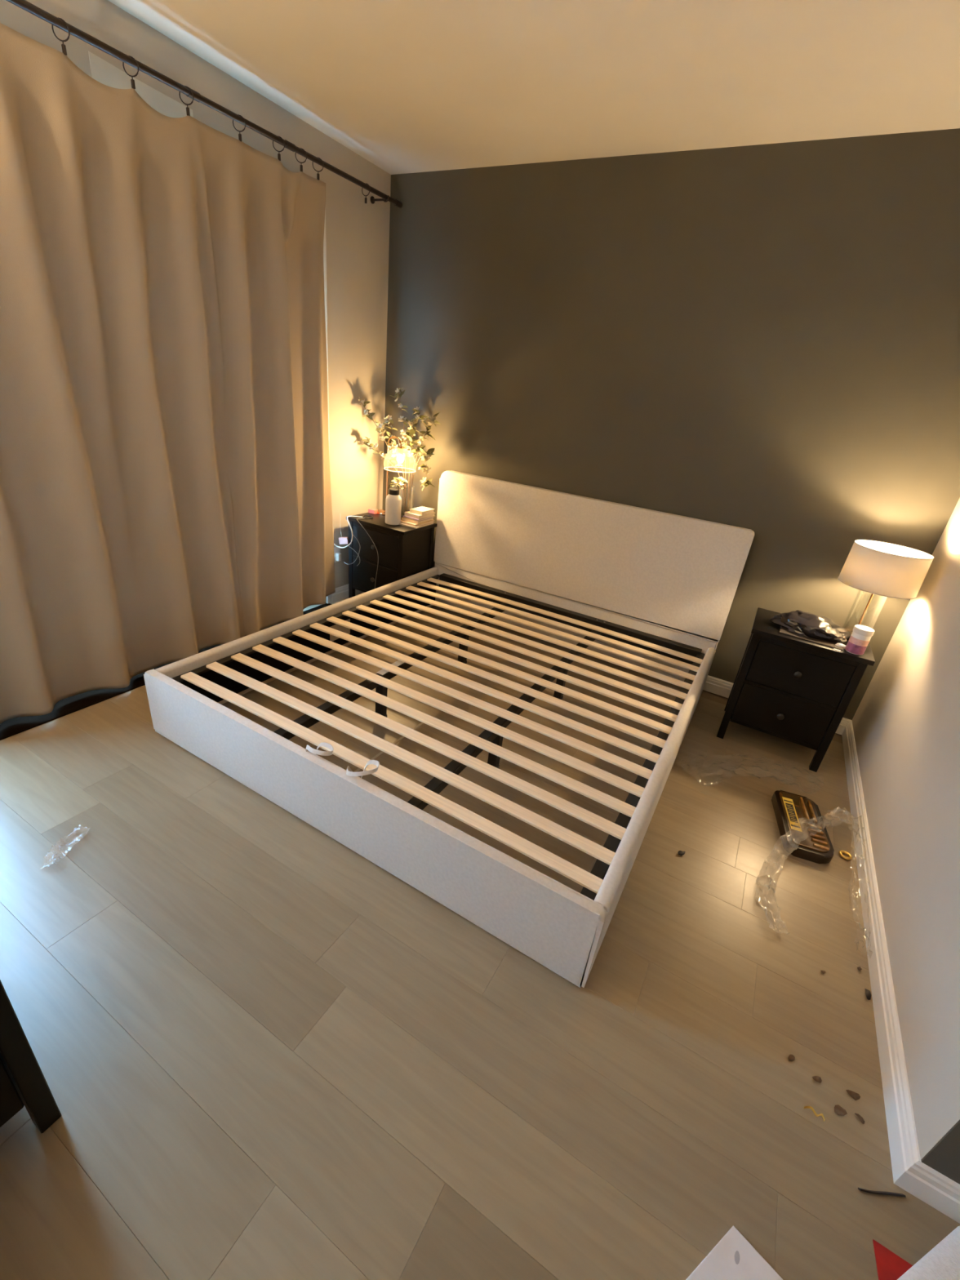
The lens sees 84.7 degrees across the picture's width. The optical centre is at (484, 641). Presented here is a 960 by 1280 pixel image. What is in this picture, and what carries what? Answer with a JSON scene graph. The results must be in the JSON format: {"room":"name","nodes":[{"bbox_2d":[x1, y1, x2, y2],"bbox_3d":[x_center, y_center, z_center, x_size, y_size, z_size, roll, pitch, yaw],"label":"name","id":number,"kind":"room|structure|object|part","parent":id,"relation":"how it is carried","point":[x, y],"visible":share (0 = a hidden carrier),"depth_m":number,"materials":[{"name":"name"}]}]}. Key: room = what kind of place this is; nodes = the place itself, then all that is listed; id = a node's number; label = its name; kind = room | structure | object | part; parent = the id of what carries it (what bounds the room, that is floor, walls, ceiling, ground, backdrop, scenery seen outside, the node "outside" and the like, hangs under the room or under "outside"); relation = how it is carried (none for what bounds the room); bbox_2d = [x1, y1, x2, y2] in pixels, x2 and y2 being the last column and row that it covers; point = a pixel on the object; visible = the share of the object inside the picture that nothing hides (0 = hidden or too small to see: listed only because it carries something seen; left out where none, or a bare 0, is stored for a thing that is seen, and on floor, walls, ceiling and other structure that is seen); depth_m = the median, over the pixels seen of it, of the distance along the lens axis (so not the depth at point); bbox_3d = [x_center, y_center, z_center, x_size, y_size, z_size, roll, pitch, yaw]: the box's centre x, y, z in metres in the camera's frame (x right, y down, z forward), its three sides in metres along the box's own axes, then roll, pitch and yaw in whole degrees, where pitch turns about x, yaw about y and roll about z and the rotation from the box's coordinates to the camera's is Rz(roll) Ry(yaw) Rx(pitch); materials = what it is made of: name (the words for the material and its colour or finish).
{"room":"bedroom","nodes":[
{"label":"bedroom","id":0,"kind":"room"},
{"bbox_2d":[0,0,391,611],"bbox_3d":[-2.016,-0.846,1.853,0.122,2.783,5.000,19,28,24],"label":"wall","id":1,"kind":"structure","parent":0,"point":[357,232],"depth_m":3.05,"materials":[{"name":"beige paint"}]},
{"bbox_2d":[0,603,332,740],"bbox_3d":[-1.774,0.176,2.783,0.150,0.008,2.720,19,28,24],"label":"trim","id":2,"kind":"structure","parent":1,"relation":"attached to","point":[10,727],"depth_m":2.48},
{"bbox_2d":[5,0,402,208],"bbox_3d":[-1.304,-2.210,2.062,0.129,0.065,3.020,19,28,24],"label":"curtain rod","id":3,"kind":"object","parent":1,"relation":"attached to","point":[24,5],"visible":0.98,"depth_m":2.12,"materials":[{"name":"brown metal"}]},
{"bbox_2d":[51,17,70,55],"bbox_3d":[-1.438,-2.057,1.791,0.059,0.091,0.012,9,25,5],"label":"curtain ring","id":4,"kind":"object","parent":3,"relation":"hanging from","point":[64,46],"visible":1,"depth_m":1.79,"materials":[{"name":"brown metal"}]},
{"bbox_2d":[0,22,335,724],"bbox_3d":[-1.468,-1.013,2.485,0.100,2.418,2.150,19,28,24],"label":"curtain","id":5,"kind":"object","parent":4,"relation":"hanging from","point":[166,489],"visible":1,"depth_m":2.35,"materials":[{"name":"beige fabric"}]},
{"bbox_2d":[122,55,138,88],"bbox_3d":[-1.325,-2.134,1.975,0.059,0.091,0.012,9,25,5],"label":"curtain ring","id":6,"kind":"object","parent":3,"relation":"hanging from","point":[132,81],"visible":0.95,"depth_m":1.98,"materials":[{"name":"brown metal"}]},
{"bbox_2d":[178,85,193,115],"bbox_3d":[-1.217,-2.207,2.151,0.059,0.091,0.012,9,25,5],"label":"curtain ring","id":7,"kind":"object","parent":3,"relation":"hanging from","point":[188,113],"visible":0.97,"depth_m":2.15,"materials":[{"name":"brown metal"}]},
{"bbox_2d":[232,114,245,142],"bbox_3d":[-1.095,-2.289,2.349,0.059,0.091,0.012,9,25,5],"label":"curtain ring","id":8,"kind":"object","parent":3,"relation":"hanging from","point":[239,134],"visible":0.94,"depth_m":2.35,"materials":[{"name":"brown metal"}]},
{"bbox_2d":[272,135,284,160],"bbox_3d":[-0.987,-2.362,2.523,0.059,0.091,0.012,9,25,5],"label":"curtain ring","id":9,"kind":"object","parent":3,"relation":"hanging from","point":[278,153],"visible":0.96,"depth_m":2.53,"materials":[{"name":"brown metal"}]},
{"bbox_2d":[294,147,306,172],"bbox_3d":[-0.919,-2.408,2.634,0.059,0.091,0.012,9,25,5],"label":"curtain ring","id":10,"kind":"object","parent":3,"relation":"hanging from","point":[301,165],"visible":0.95,"depth_m":2.64,"materials":[{"name":"brown metal"}]},
{"bbox_2d":[311,157,324,180],"bbox_3d":[-0.863,-2.445,2.725,0.059,0.091,0.012,9,25,5],"label":"curtain ring","id":11,"kind":"object","parent":3,"relation":"hanging from","point":[317,174],"visible":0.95,"depth_m":2.73,"materials":[{"name":"brown metal"}]},
{"bbox_2d":[361,182,369,203],"bbox_3d":[-0.682,-2.568,3.018,0.059,0.092,0.009,19,28,24],"label":"curtain ring","id":12,"kind":"object","parent":3,"relation":"hanging from","point":[366,198],"visible":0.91,"depth_m":3.02,"materials":[{"name":"brown metal"}]},
{"bbox_2d":[302,604,318,610],"bbox_3d":[-1.739,-0.854,2.461,0.100,2.140,2.500,19,28,24],"label":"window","id":13,"kind":"structure","parent":1,"relation":"in","point":[312,606],"depth_m":3.79,"materials":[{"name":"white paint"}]},
{"bbox_2d":[323,208,332,603],"bbox_3d":[-1.024,-1.387,3.393,0.016,2.460,0.045,19,28,24],"label":"trim","id":14,"kind":"structure","parent":1,"relation":"attached to","point":[329,598],"depth_m":3.11,"materials":[{"name":"white paint"}]},
{"bbox_2d":[333,545,341,562],"bbox_3d":[-1.067,-0.630,3.830,0.035,0.116,0.072,19,28,24],"label":"wall outlet","id":15,"kind":"object","parent":1,"relation":"attached to","point":[337,555],"visible":0.76,"depth_m":3.82,"materials":[{"name":"white plastic"}]},
{"bbox_2d":[332,583,362,603],"bbox_3d":[-1.000,-0.426,4.143,0.016,0.100,0.570,19,28,24],"label":"baseboard","id":16,"kind":"structure","parent":1,"relation":"attached to","point":[341,593],"depth_m":3.99,"materials":[{"name":"white paint"}]},
{"bbox_2d":[0,591,959,1279],"bbox_3d":[-0.027,1.104,1.418,4.870,0.120,5.200,19,28,24],"label":"floor","id":17,"kind":"structure","parent":0,"point":[263,1051],"depth_m":1.40,"materials":[{"name":"brown"}]},
{"bbox_2d":[0,979,61,1133],"bbox_3d":[-1.368,0.732,0.599,0.523,0.955,1.155,19,28,24],"label":"dresser","id":18,"kind":"object","parent":17,"relation":"on","point":[18,1061],"visible":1,"depth_m":1.05,"materials":[{"name":"black wood"}]},
{"bbox_3d":[-1.381,0.940,0.696,0.446,0.266,1.044,19,28,24],"label":"drawer","id":19,"kind":"part","parent":18,"relation":"part of","materials":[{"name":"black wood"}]},
{"bbox_2d":[353,722,423,772],"bbox_3d":[-0.481,0.515,2.401,0.016,0.002,0.680,19,28,25],"label":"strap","id":20,"kind":"object","parent":17,"relation":"on","point":[420,723],"visible":0.3,"depth_m":2.49,"materials":[{"name":"fabric"}]},
{"bbox_2d":[346,512,437,598],"bbox_3d":[-0.700,-0.576,3.898,0.512,0.644,0.403,19,28,24],"label":"nightstand","id":21,"kind":"object","parent":17,"relation":"on","point":[403,552],"visible":0.8,"depth_m":3.72,"materials":[{"name":"black wood"}]},
{"bbox_2d":[333,515,362,548],"bbox_3d":[-0.968,-0.768,3.726,0.213,0.232,0.064,-1,26,-17],"label":"charging cable","id":22,"kind":"object","parent":21,"relation":"hanging from","point":[348,516],"visible":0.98,"depth_m":3.72,"materials":[{"name":"plastic"}]},
{"bbox_2d":[338,530,348,544],"bbox_3d":[-1.005,-0.797,3.752,0.069,0.216,0.036,7,25,1],"label":"power adapter","id":23,"kind":"object","parent":22,"relation":"hanging from","point":[343,540],"visible":1,"depth_m":3.77,"materials":[{"name":"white plastic"}]},
{"bbox_2d":[344,534,359,564],"bbox_3d":[-0.949,-0.653,3.763,0.134,0.230,0.007,15,26,16],"label":"charging cable","id":24,"kind":"object","parent":22,"relation":"hanging from","point":[353,535],"visible":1,"depth_m":3.75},
{"bbox_3d":[-0.976,-0.581,3.866,0.036,0.620,0.036,19,28,24],"label":"leg","id":25,"kind":"part","parent":21,"relation":"part of","materials":[{"name":"black wood"}]},
{"bbox_3d":[-0.723,-0.399,3.987,0.410,0.015,0.351,19,28,24],"label":"panel","id":26,"kind":"part","parent":21,"relation":"part of","materials":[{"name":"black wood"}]},
{"bbox_2d":[356,517,378,588],"bbox_3d":[-0.828,-0.539,3.776,0.199,0.646,0.084,25,31,34],"label":"charging cable","id":27,"kind":"object","parent":21,"relation":"hanging from","point":[364,517],"visible":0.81,"depth_m":3.67,"materials":[{"name":"plastic"}]},
{"bbox_2d":[362,515,373,518],"bbox_3d":[-0.835,-0.886,3.747,0.072,0.011,0.077,19,28,24],"label":"cable tangle","id":28,"kind":"object","parent":21,"relation":"on","point":[371,517],"visible":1,"depth_m":3.74,"materials":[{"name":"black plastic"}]},
{"bbox_2d":[368,508,377,514],"bbox_3d":[-0.826,-0.960,3.885,0.060,0.030,0.040,19,28,24],"label":"box","id":29,"kind":"object","parent":21,"relation":"on","point":[373,511],"visible":1,"depth_m":3.87,"materials":[{"name":"cardboard"}]},
{"bbox_3d":[-0.780,-0.558,3.750,0.410,0.016,0.018,19,28,24],"label":"rail","id":30,"kind":"part","parent":21,"relation":"part of","materials":[{"name":"black wood"}]},
{"bbox_3d":[-0.725,-0.496,3.912,0.406,0.218,0.297,19,28,24],"label":"drawer","id":31,"kind":"part","parent":21,"relation":"part of","materials":[{"name":"black wood"}]},
{"bbox_3d":[-0.753,-0.780,3.645,0.410,0.026,0.018,19,28,24],"label":"rail","id":32,"kind":"part","parent":21,"relation":"part of","materials":[{"name":"black wood"}]},
{"bbox_3d":[-0.699,-0.711,3.810,0.406,0.222,0.297,19,28,24],"label":"drawer","id":33,"kind":"part","parent":21,"relation":"part of","materials":[{"name":"black wood"}]},
{"bbox_2d":[377,435,404,515],"bbox_3d":[-0.649,-1.146,3.694,0.224,0.565,0.434,-12,31,-34],"label":"table lamp","id":34,"kind":"object","parent":21,"relation":"on","point":[400,459],"visible":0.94,"depth_m":3.69,"materials":[{"name":"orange metal"}]},
{"bbox_2d":[397,446,403,452],"bbox_3d":[-0.566,-1.288,3.533,0.036,0.035,0.036,19,28,24],"label":"socket","id":35,"kind":"object","parent":34,"relation":"attached to","point":[400,449],"depth_m":3.52,"materials":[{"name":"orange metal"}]},
{"bbox_3d":[-0.572,-1.234,3.559,0.046,0.058,0.046,19,28,24],"label":"bulb","id":36,"kind":"part","parent":34,"relation":"part of","materials":[{"name":"white"}]},
{"bbox_2d":[385,484,401,524],"bbox_3d":[-0.629,-0.945,3.626,0.107,0.266,0.107,19,28,24],"label":"water bottle","id":37,"kind":"object","parent":21,"relation":"on","point":[393,500],"visible":1,"depth_m":3.60,"materials":[{"name":"white metal"}]},
{"bbox_3d":[-0.620,-1.022,3.590,0.074,0.036,0.074,19,28,24],"label":"lid","id":38,"kind":"part","parent":37,"relation":"part of","materials":[{"name":"black plastic"}]},
{"bbox_3d":[-0.590,-0.448,3.684,0.036,0.620,0.036,19,28,24],"label":"leg","id":39,"kind":"part","parent":21,"relation":"part of","materials":[{"name":"black wood"}]},
{"bbox_2d":[399,522,434,528],"bbox_3d":[-0.488,-0.837,3.734,0.155,0.010,0.235,18,27,22],"label":"book","id":40,"kind":"object","parent":21,"relation":"on","point":[400,523],"visible":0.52,"depth_m":3.65,"materials":[{"name":"paper"}]},
{"bbox_2d":[400,519,434,526],"bbox_3d":[-0.486,-0.853,3.737,0.150,0.014,0.225,20,28,26],"label":"book","id":41,"kind":"object","parent":40,"relation":"on","point":[432,521],"visible":0.36,"depth_m":3.66,"materials":[{"name":"paper"}]},
{"bbox_2d":[401,516,434,524],"bbox_3d":[-0.475,-0.870,3.736,0.140,0.020,0.205,17,27,21],"label":"book","id":42,"kind":"object","parent":41,"relation":"on","point":[402,518],"visible":0.52,"depth_m":3.67,"materials":[{"name":"paper"}]},
{"bbox_2d":[402,515,433,521],"bbox_3d":[-0.469,-0.881,3.723,0.135,0.012,0.190,19,28,24],"label":"book","id":43,"kind":"object","parent":42,"relation":"on","point":[404,516],"visible":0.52,"depth_m":3.66,"materials":[{"name":"paper"}]},
{"bbox_2d":[404,511,435,519],"bbox_3d":[-0.458,-0.900,3.722,0.130,0.024,0.185,20,28,27],"label":"book","id":44,"kind":"object","parent":43,"relation":"on","point":[407,513],"visible":0.61,"depth_m":3.67,"materials":[{"name":"paper"}]},
{"bbox_2d":[409,506,434,515],"bbox_3d":[-0.442,-0.922,3.715,0.105,0.024,0.155,18,27,22],"label":"book","id":45,"kind":"object","parent":44,"relation":"on","point":[422,510],"visible":1,"depth_m":3.68,"materials":[{"name":"paper"}]},
{"bbox_3d":[-0.496,-0.553,3.794,0.014,0.505,0.301,19,28,24],"label":"panel","id":46,"kind":"part","parent":21,"relation":"part of","materials":[{"name":"black wood"}]},
{"bbox_3d":[-0.424,-0.557,3.957,0.036,0.620,0.036,19,28,24],"label":"leg","id":47,"kind":"part","parent":21,"relation":"part of","materials":[{"name":"black wood"}]},
{"bbox_3d":[-0.567,-1.003,3.796,0.117,0.238,0.117,19,28,24],"label":"glass vase","id":48,"kind":"object","parent":21,"relation":"on","visible":0},
{"bbox_2d":[358,396,404,515],"bbox_3d":[-0.719,-1.280,3.684,0.334,0.759,0.112,4,25,-7],"label":"branch","id":49,"kind":"object","parent":48,"relation":"in","point":[366,413],"visible":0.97,"depth_m":3.58,"materials":[{"name":"plant"}]},
{"bbox_2d":[358,436,404,511],"bbox_3d":[-0.734,-1.163,3.723,0.347,0.514,0.114,10,25,6],"label":"branch","id":50,"kind":"object","parent":48,"relation":"in","point":[366,442],"visible":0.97,"depth_m":3.65,"materials":[{"name":"plant"}]},
{"bbox_2d":[381,414,405,485],"bbox_3d":[-0.644,-1.247,3.746,0.213,0.664,0.129,9,25,4],"label":"branch","id":51,"kind":"object","parent":48,"relation":"in","point":[386,421],"visible":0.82,"depth_m":3.65,"materials":[{"name":"plant"}]},
{"bbox_2d":[390,476,407,511],"bbox_3d":[-0.606,-1.004,3.686,0.117,0.287,0.143,1,26,-12],"label":"branch","id":52,"kind":"object","parent":48,"relation":"in","point":[400,482],"visible":0.93,"depth_m":3.62,"materials":[{"name":"plant"}]},
{"bbox_3d":[-0.593,-1.009,3.709,0.076,0.279,0.125,12,26,11],"label":"stem","id":53,"kind":"part","parent":52,"relation":"part of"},
{"bbox_2d":[389,387,410,490],"bbox_3d":[-0.594,-1.299,3.662,0.130,0.839,0.142,-6,28,-25],"label":"branch","id":54,"kind":"object","parent":48,"relation":"in","point":[402,419],"visible":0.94,"depth_m":3.57,"materials":[{"name":"plant"}]},
{"bbox_3d":[-0.588,-1.295,3.670,0.112,0.826,0.043,19,28,24],"label":"stem","id":55,"kind":"part","parent":54,"relation":"part of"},
{"bbox_2d":[402,406,426,511],"bbox_3d":[-0.517,-1.262,3.722,0.199,0.738,0.127,19,28,24],"label":"branch","id":56,"kind":"object","parent":48,"relation":"in","point":[416,412],"visible":0.92,"depth_m":3.63,"materials":[{"name":"plant"}]},
{"bbox_3d":[-0.526,-1.250,3.721,0.108,0.716,0.043,25,31,34],"label":"stem","id":57,"kind":"part","parent":56,"relation":"part of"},
{"bbox_2d":[409,448,435,508],"bbox_3d":[-0.424,-1.081,3.649,0.130,0.496,0.272,-2,27,-19],"label":"branch","id":58,"kind":"object","parent":48,"relation":"in","point":[425,455],"visible":1,"depth_m":3.55,"materials":[{"name":"plant"}]},
{"bbox_3d":[-0.454,-1.076,3.654,0.084,0.475,0.259,-14,32,-37],"label":"stem","id":59,"kind":"part","parent":58,"relation":"part of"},
{"bbox_2d":[408,412,440,511],"bbox_3d":[-0.433,-1.182,3.590,0.260,0.726,0.113,19,28,24],"label":"branch","id":60,"kind":"object","parent":48,"relation":"in","point":[427,423],"visible":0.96,"depth_m":3.50,"materials":[{"name":"plant"}]},
{"bbox_2d":[143,470,754,988],"bbox_3d":[-0.002,-0.097,2.623,2.049,1.019,2.213,19,28,24],"label":"frame","id":61,"kind":"object","parent":17,"relation":"on","point":[651,593],"visible":1,"depth_m":2.44,"materials":[{"name":"wood"}]},
{"bbox_3d":[-0.906,-0.086,3.173,0.046,0.292,2.109,19,28,24],"label":"rail","id":62,"kind":"part","parent":61,"relation":"part of","materials":[{"name":"wood"}]},
{"bbox_3d":[-0.574,0.561,1.893,2.049,0.305,0.037,19,28,24],"label":"footboard","id":63,"kind":"part","parent":61,"relation":"part of","materials":[{"name":"wood"}]},
{"bbox_3d":[-0.515,0.289,2.616,0.042,0.212,0.042,19,28,24],"label":"support leg","id":64,"kind":"part","parent":61,"relation":"part of","materials":[{"name":"black metal"}]},
{"bbox_3d":[-0.133,0.039,3.242,0.042,0.212,0.042,19,28,24],"label":"support leg","id":65,"kind":"part","parent":61,"relation":"part of","materials":[{"name":"black metal"}]},
{"bbox_3d":[0.046,0.482,2.350,0.042,0.212,0.042,19,28,24],"label":"support leg","id":66,"kind":"part","parent":61,"relation":"part of","materials":[{"name":"black metal"}]},
{"bbox_3d":[0.428,0.232,2.977,0.042,0.212,0.042,19,28,24],"label":"support leg","id":67,"kind":"part","parent":61,"relation":"part of","materials":[{"name":"black metal"}]},
{"bbox_3d":[0.496,-0.154,3.634,2.041,0.330,0.051,19,28,24],"label":"headboard","id":68,"kind":"part","parent":61,"relation":"part of","materials":[{"name":"wood"}]},
{"bbox_3d":[0.549,-0.604,3.420,2.049,0.667,0.055,19,28,24],"label":"headboard","id":69,"kind":"part","parent":61,"relation":"part of","materials":[{"name":"wood"}]},
{"bbox_3d":[0.823,0.509,2.355,0.046,0.292,2.109,19,28,24],"label":"rail","id":70,"kind":"part","parent":61,"relation":"part of","materials":[{"name":"wood"}]},
{"bbox_2d":[677,850,684,855],"bbox_3d":[0.767,0.824,2.053,0.033,0.010,0.022,-18,35,-42],"label":"chip","id":71,"kind":"object","parent":17,"relation":"on","point":[680,852],"visible":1,"depth_m":2.05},
{"bbox_2d":[685,1225,782,1279],"bbox_3d":[0.449,1.360,0.846,0.630,0.010,0.428,-9,30,-30],"label":"board","id":72,"kind":"object","parent":17,"relation":"on","point":[733,1258],"visible":1,"depth_m":1.06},
{"bbox_2d":[787,1054,795,1061],"bbox_3d":[0.832,1.130,1.430,0.022,0.005,0.014,-4,27,-22],"label":"dried leaf","id":73,"kind":"object","parent":17,"relation":"on","point":[791,1057],"visible":1,"depth_m":1.43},
{"bbox_2d":[716,607,875,772],"bbox_3d":[1.581,0.243,2.748,0.515,0.644,0.395,19,28,24],"label":"nightstand","id":74,"kind":"object","parent":17,"relation":"on","point":[797,691],"visible":0.89,"depth_m":2.58,"materials":[{"name":"black wood"}]},
{"bbox_3d":[1.469,0.131,2.986,0.036,0.620,0.036,19,28,24],"label":"leg","id":75,"kind":"part","parent":74,"relation":"part of","materials":[{"name":"black wood"}]},
{"bbox_3d":[1.307,0.237,2.720,0.036,0.620,0.036,19,28,24],"label":"leg","id":76,"kind":"part","parent":74,"relation":"part of","materials":[{"name":"black wood"}]},
{"bbox_3d":[1.390,0.131,2.831,0.014,0.505,0.293,19,28,24],"label":"panel","id":77,"kind":"part","parent":74,"relation":"part of","materials":[{"name":"black wood"}]},
{"bbox_3d":[1.559,0.420,2.837,0.413,0.015,0.343,19,28,24],"label":"panel","id":78,"kind":"part","parent":74,"relation":"part of","materials":[{"name":"black wood"}]},
{"bbox_3d":[1.479,0.375,2.635,0.034,0.034,0.028,19,28,24],"label":"knob","id":79,"kind":"part","parent":74,"relation":"part of","materials":[{"name":"black plastic"}]},
{"bbox_3d":[1.559,0.322,2.766,0.409,0.218,0.297,19,28,24],"label":"drawer","id":80,"kind":"part","parent":74,"relation":"part of","materials":[{"name":"black wood"}]},
{"bbox_3d":[1.504,0.260,2.603,0.413,0.016,0.018,19,28,24],"label":"rail","id":81,"kind":"part","parent":74,"relation":"part of","materials":[{"name":"black wood"}]},
{"bbox_3d":[1.505,0.159,2.533,0.034,0.034,0.028,19,28,24],"label":"knob","id":82,"kind":"part","parent":74,"relation":"part of","materials":[{"name":"black plastic"}]},
{"bbox_3d":[1.585,0.107,2.664,0.409,0.222,0.297,19,28,24],"label":"drawer","id":83,"kind":"part","parent":74,"relation":"part of","materials":[{"name":"black wood"}]},
{"bbox_3d":[1.530,0.038,2.498,0.413,0.026,0.018,19,28,24],"label":"rail","id":84,"kind":"part","parent":74,"relation":"part of","materials":[{"name":"black wood"}]},
{"bbox_2d":[778,626,843,650],"bbox_3d":[1.592,-0.033,2.569,0.270,0.007,0.210,21,29,27],"label":"magazine","id":85,"kind":"object","parent":74,"relation":"on","point":[783,630],"visible":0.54,"depth_m":2.50,"materials":[{"name":"paper"}]},
{"bbox_2d":[768,609,851,643],"bbox_3d":[1.611,-0.093,2.591,0.360,0.085,0.245,23,29,30],"label":"packaging","id":86,"kind":"object","parent":85,"relation":"on","point":[809,624],"visible":0.99,"depth_m":2.53,"materials":[{"name":"plastic"}]},
{"bbox_2d":[835,643,845,648],"bbox_3d":[1.666,0.019,2.464,0.055,0.018,0.032,19,28,24],"label":"tissue","id":87,"kind":"object","parent":85,"relation":"on","point":[841,645],"visible":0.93,"depth_m":2.46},
{"bbox_3d":[1.694,0.370,2.537,0.036,0.620,0.036,19,28,24],"label":"leg","id":88,"kind":"part","parent":74,"relation":"part of","materials":[{"name":"black wood"}]},
{"bbox_2d":[844,624,874,655],"bbox_3d":[1.712,-0.006,2.408,0.079,0.121,0.079,19,28,24],"label":"jar","id":89,"kind":"object","parent":74,"relation":"on","point":[859,640],"visible":1,"depth_m":2.38,"materials":[{"name":"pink plastic"}]},
{"bbox_3d":[1.717,-0.049,2.388,0.079,0.025,0.079,19,28,24],"label":"lid","id":90,"kind":"part","parent":89,"relation":"part of","materials":[{"name":"plastic"}]},
{"bbox_2d":[837,539,933,640],"bbox_3d":[1.837,-0.219,2.499,0.317,0.454,0.318,19,28,24],"label":"table lamp","id":91,"kind":"object","parent":74,"relation":"on","point":[880,568],"visible":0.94,"depth_m":2.35,"materials":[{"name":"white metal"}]},
{"bbox_3d":[1.827,-0.137,2.538,0.009,0.245,0.009,19,28,24],"label":"rod","id":92,"kind":"part","parent":91,"relation":"part of","materials":[{"name":"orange metal"}]},
{"bbox_3d":[1.852,-0.339,2.442,0.314,0.182,0.314,19,28,24],"label":"lamp shade","id":93,"kind":"part","parent":91,"relation":"part of","materials":[{"name":"fabric"}]},
{"bbox_2d":[771,790,834,863],"bbox_3d":[1.352,0.777,2.247,0.176,0.062,0.370,14,26,14],"label":"tool case","id":94,"kind":"object","parent":17,"relation":"on","point":[802,838],"visible":1,"depth_m":2.19,"materials":[{"name":"black"}]},
{"bbox_2d":[767,807,852,902],"bbox_3d":[1.220,0.828,2.035,0.799,0.114,0.187,-17,34,-41],"label":"plastic wrap","id":95,"kind":"object","parent":17,"relation":"on","point":[837,807],"visible":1,"depth_m":2.17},
{"bbox_2d":[804,1106,825,1121],"bbox_3d":[0.827,1.180,1.320,0.048,0.010,0.012,19,28,24],"label":"foil","id":96,"kind":"object","parent":17,"relation":"on","point":[805,1107],"visible":1,"depth_m":1.32,"materials":[{"name":"metal"}]},
{"bbox_2d":[812,1075,822,1083],"bbox_3d":[0.877,1.155,1.389,0.023,0.006,0.014,11,25,9],"label":"dried leaf","id":97,"kind":"object","parent":17,"relation":"on","point":[816,1078],"visible":1,"depth_m":1.39,"materials":[{"name":"plant"}]},
{"bbox_2d":[834,1104,847,1115],"bbox_3d":[0.897,1.185,1.331,0.030,0.006,0.023,6,25,-2],"label":"dried leaf","id":98,"kind":"object","parent":17,"relation":"on","point":[838,1109],"visible":1,"depth_m":1.33,"materials":[{"name":"plant"}]},
{"bbox_2d":[838,849,852,860],"bbox_3d":[1.464,0.869,2.140,0.047,0.012,0.048,19,28,24],"label":"metal ring","id":99,"kind":"object","parent":17,"relation":"on","point":[850,857],"visible":1,"depth_m":2.14,"materials":[{"name":"gold metal"}]},
{"bbox_2d":[845,1089,860,1100],"bbox_3d":[0.954,1.176,1.365,0.033,0.006,0.019,14,26,14],"label":"dried leaf","id":100,"kind":"object","parent":17,"relation":"on","point":[855,1096],"visible":1,"depth_m":1.36,"materials":[{"name":"plant"}]},
{"bbox_2d":[855,1113,864,1124],"bbox_3d":[0.940,1.195,1.320,0.012,0.006,0.024,-6,28,-26],"label":"dried leaf","id":101,"kind":"object","parent":17,"relation":"on","point":[859,1116],"visible":1,"depth_m":1.32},
{"bbox_2d":[865,988,871,999],"bbox_3d":[1.174,1.082,1.614,0.016,0.009,0.040,19,28,24],"label":"clip","id":102,"kind":"object","parent":17,"relation":"on","point":[868,993],"visible":1,"depth_m":1.61,"materials":[{"name":"plastic"}]},
{"bbox_2d":[857,1187,906,1197],"bbox_3d":[0.899,1.250,1.194,0.102,0.012,0.010,7,25,1],"label":"strip","id":103,"kind":"object","parent":17,"relation":"on","point":[882,1193],"visible":1,"depth_m":1.19,"materials":[{"name":"plastic"}]},
{"bbox_2d":[872,1239,912,1279],"bbox_3d":[0.875,1.333,1.019,0.200,0.003,0.160,19,28,24],"label":"card","id":104,"kind":"object","parent":17,"relation":"on","point":[890,1266],"visible":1,"depth_m":1.09,"materials":[{"name":"paper"}]},
{"bbox_2d":[897,1226,959,1279],"bbox_3d":[0.902,1.346,0.930,0.440,0.062,0.320,-4,27,-23],"label":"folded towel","id":105,"kind":"object","parent":17,"relation":"on","point":[942,1262],"visible":1,"depth_m":1.07,"materials":[{"name":"fabric"}]},
{"bbox_2d":[107,0,959,174],"bbox_3d":[0.232,-1.420,0.251,4.970,0.100,5.200,19,28,24],"label":"ceiling","id":106,"kind":"structure","parent":0,"point":[406,86],"depth_m":2.01,"materials":[{"name":"paint"}]},
{"bbox_2d":[382,128,959,735],"bbox_3d":[0.762,-1.150,3.204,3.635,2.783,0.120,19,28,24],"label":"wall","id":107,"kind":"structure","parent":0,"point":[764,340],"depth_m":2.77,"materials":[{"name":"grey paint"}]},
{"bbox_2d":[702,675,850,734],"bbox_3d":[0.594,-0.013,3.677,3.395,0.100,0.016,19,28,24],"label":"baseboard","id":108,"kind":"structure","parent":107,"relation":"attached to","point":[713,685],"depth_m":3.26,"materials":[{"name":"white paint"}]},
{"bbox_2d":[852,497,959,1159],"bbox_3d":[1.703,-0.250,1.543,0.120,2.783,2.217,19,28,24],"label":"wall","id":109,"kind":"structure","parent":0,"point":[906,722],"depth_m":1.76,"materials":[{"name":"beige paint"}]},
{"bbox_2d":[841,720,920,1182],"bbox_3d":[1.506,0.848,2.092,0.016,0.100,2.233,19,28,24],"label":"baseboard","id":110,"kind":"structure","parent":109,"relation":"attached to","point":[904,1153],"depth_m":1.56,"materials":[{"name":"white paint"}]},
{"bbox_2d":[920,1120,959,1184],"bbox_3d":[1.155,0.108,0.646,0.120,2.783,0.004,19,28,24],"label":"wall","id":111,"kind":"structure","parent":0,"point":[944,1157],"depth_m":1.14,"materials":[{"name":"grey paint"}]},
{"bbox_3d":[1.771,0.290,0.419,1.235,2.783,0.120,19,28,24],"label":"wall","id":112,"kind":"structure","parent":0,"visible":0},
{"bbox_2d":[893,1160,959,1223],"bbox_3d":[1.544,1.407,0.920,1.371,0.100,0.016,19,28,24],"label":"baseboard","id":113,"kind":"structure","parent":112,"relation":"attached to","point":[941,1193],"depth_m":1.17,"materials":[{"name":"white paint"}]}
]}

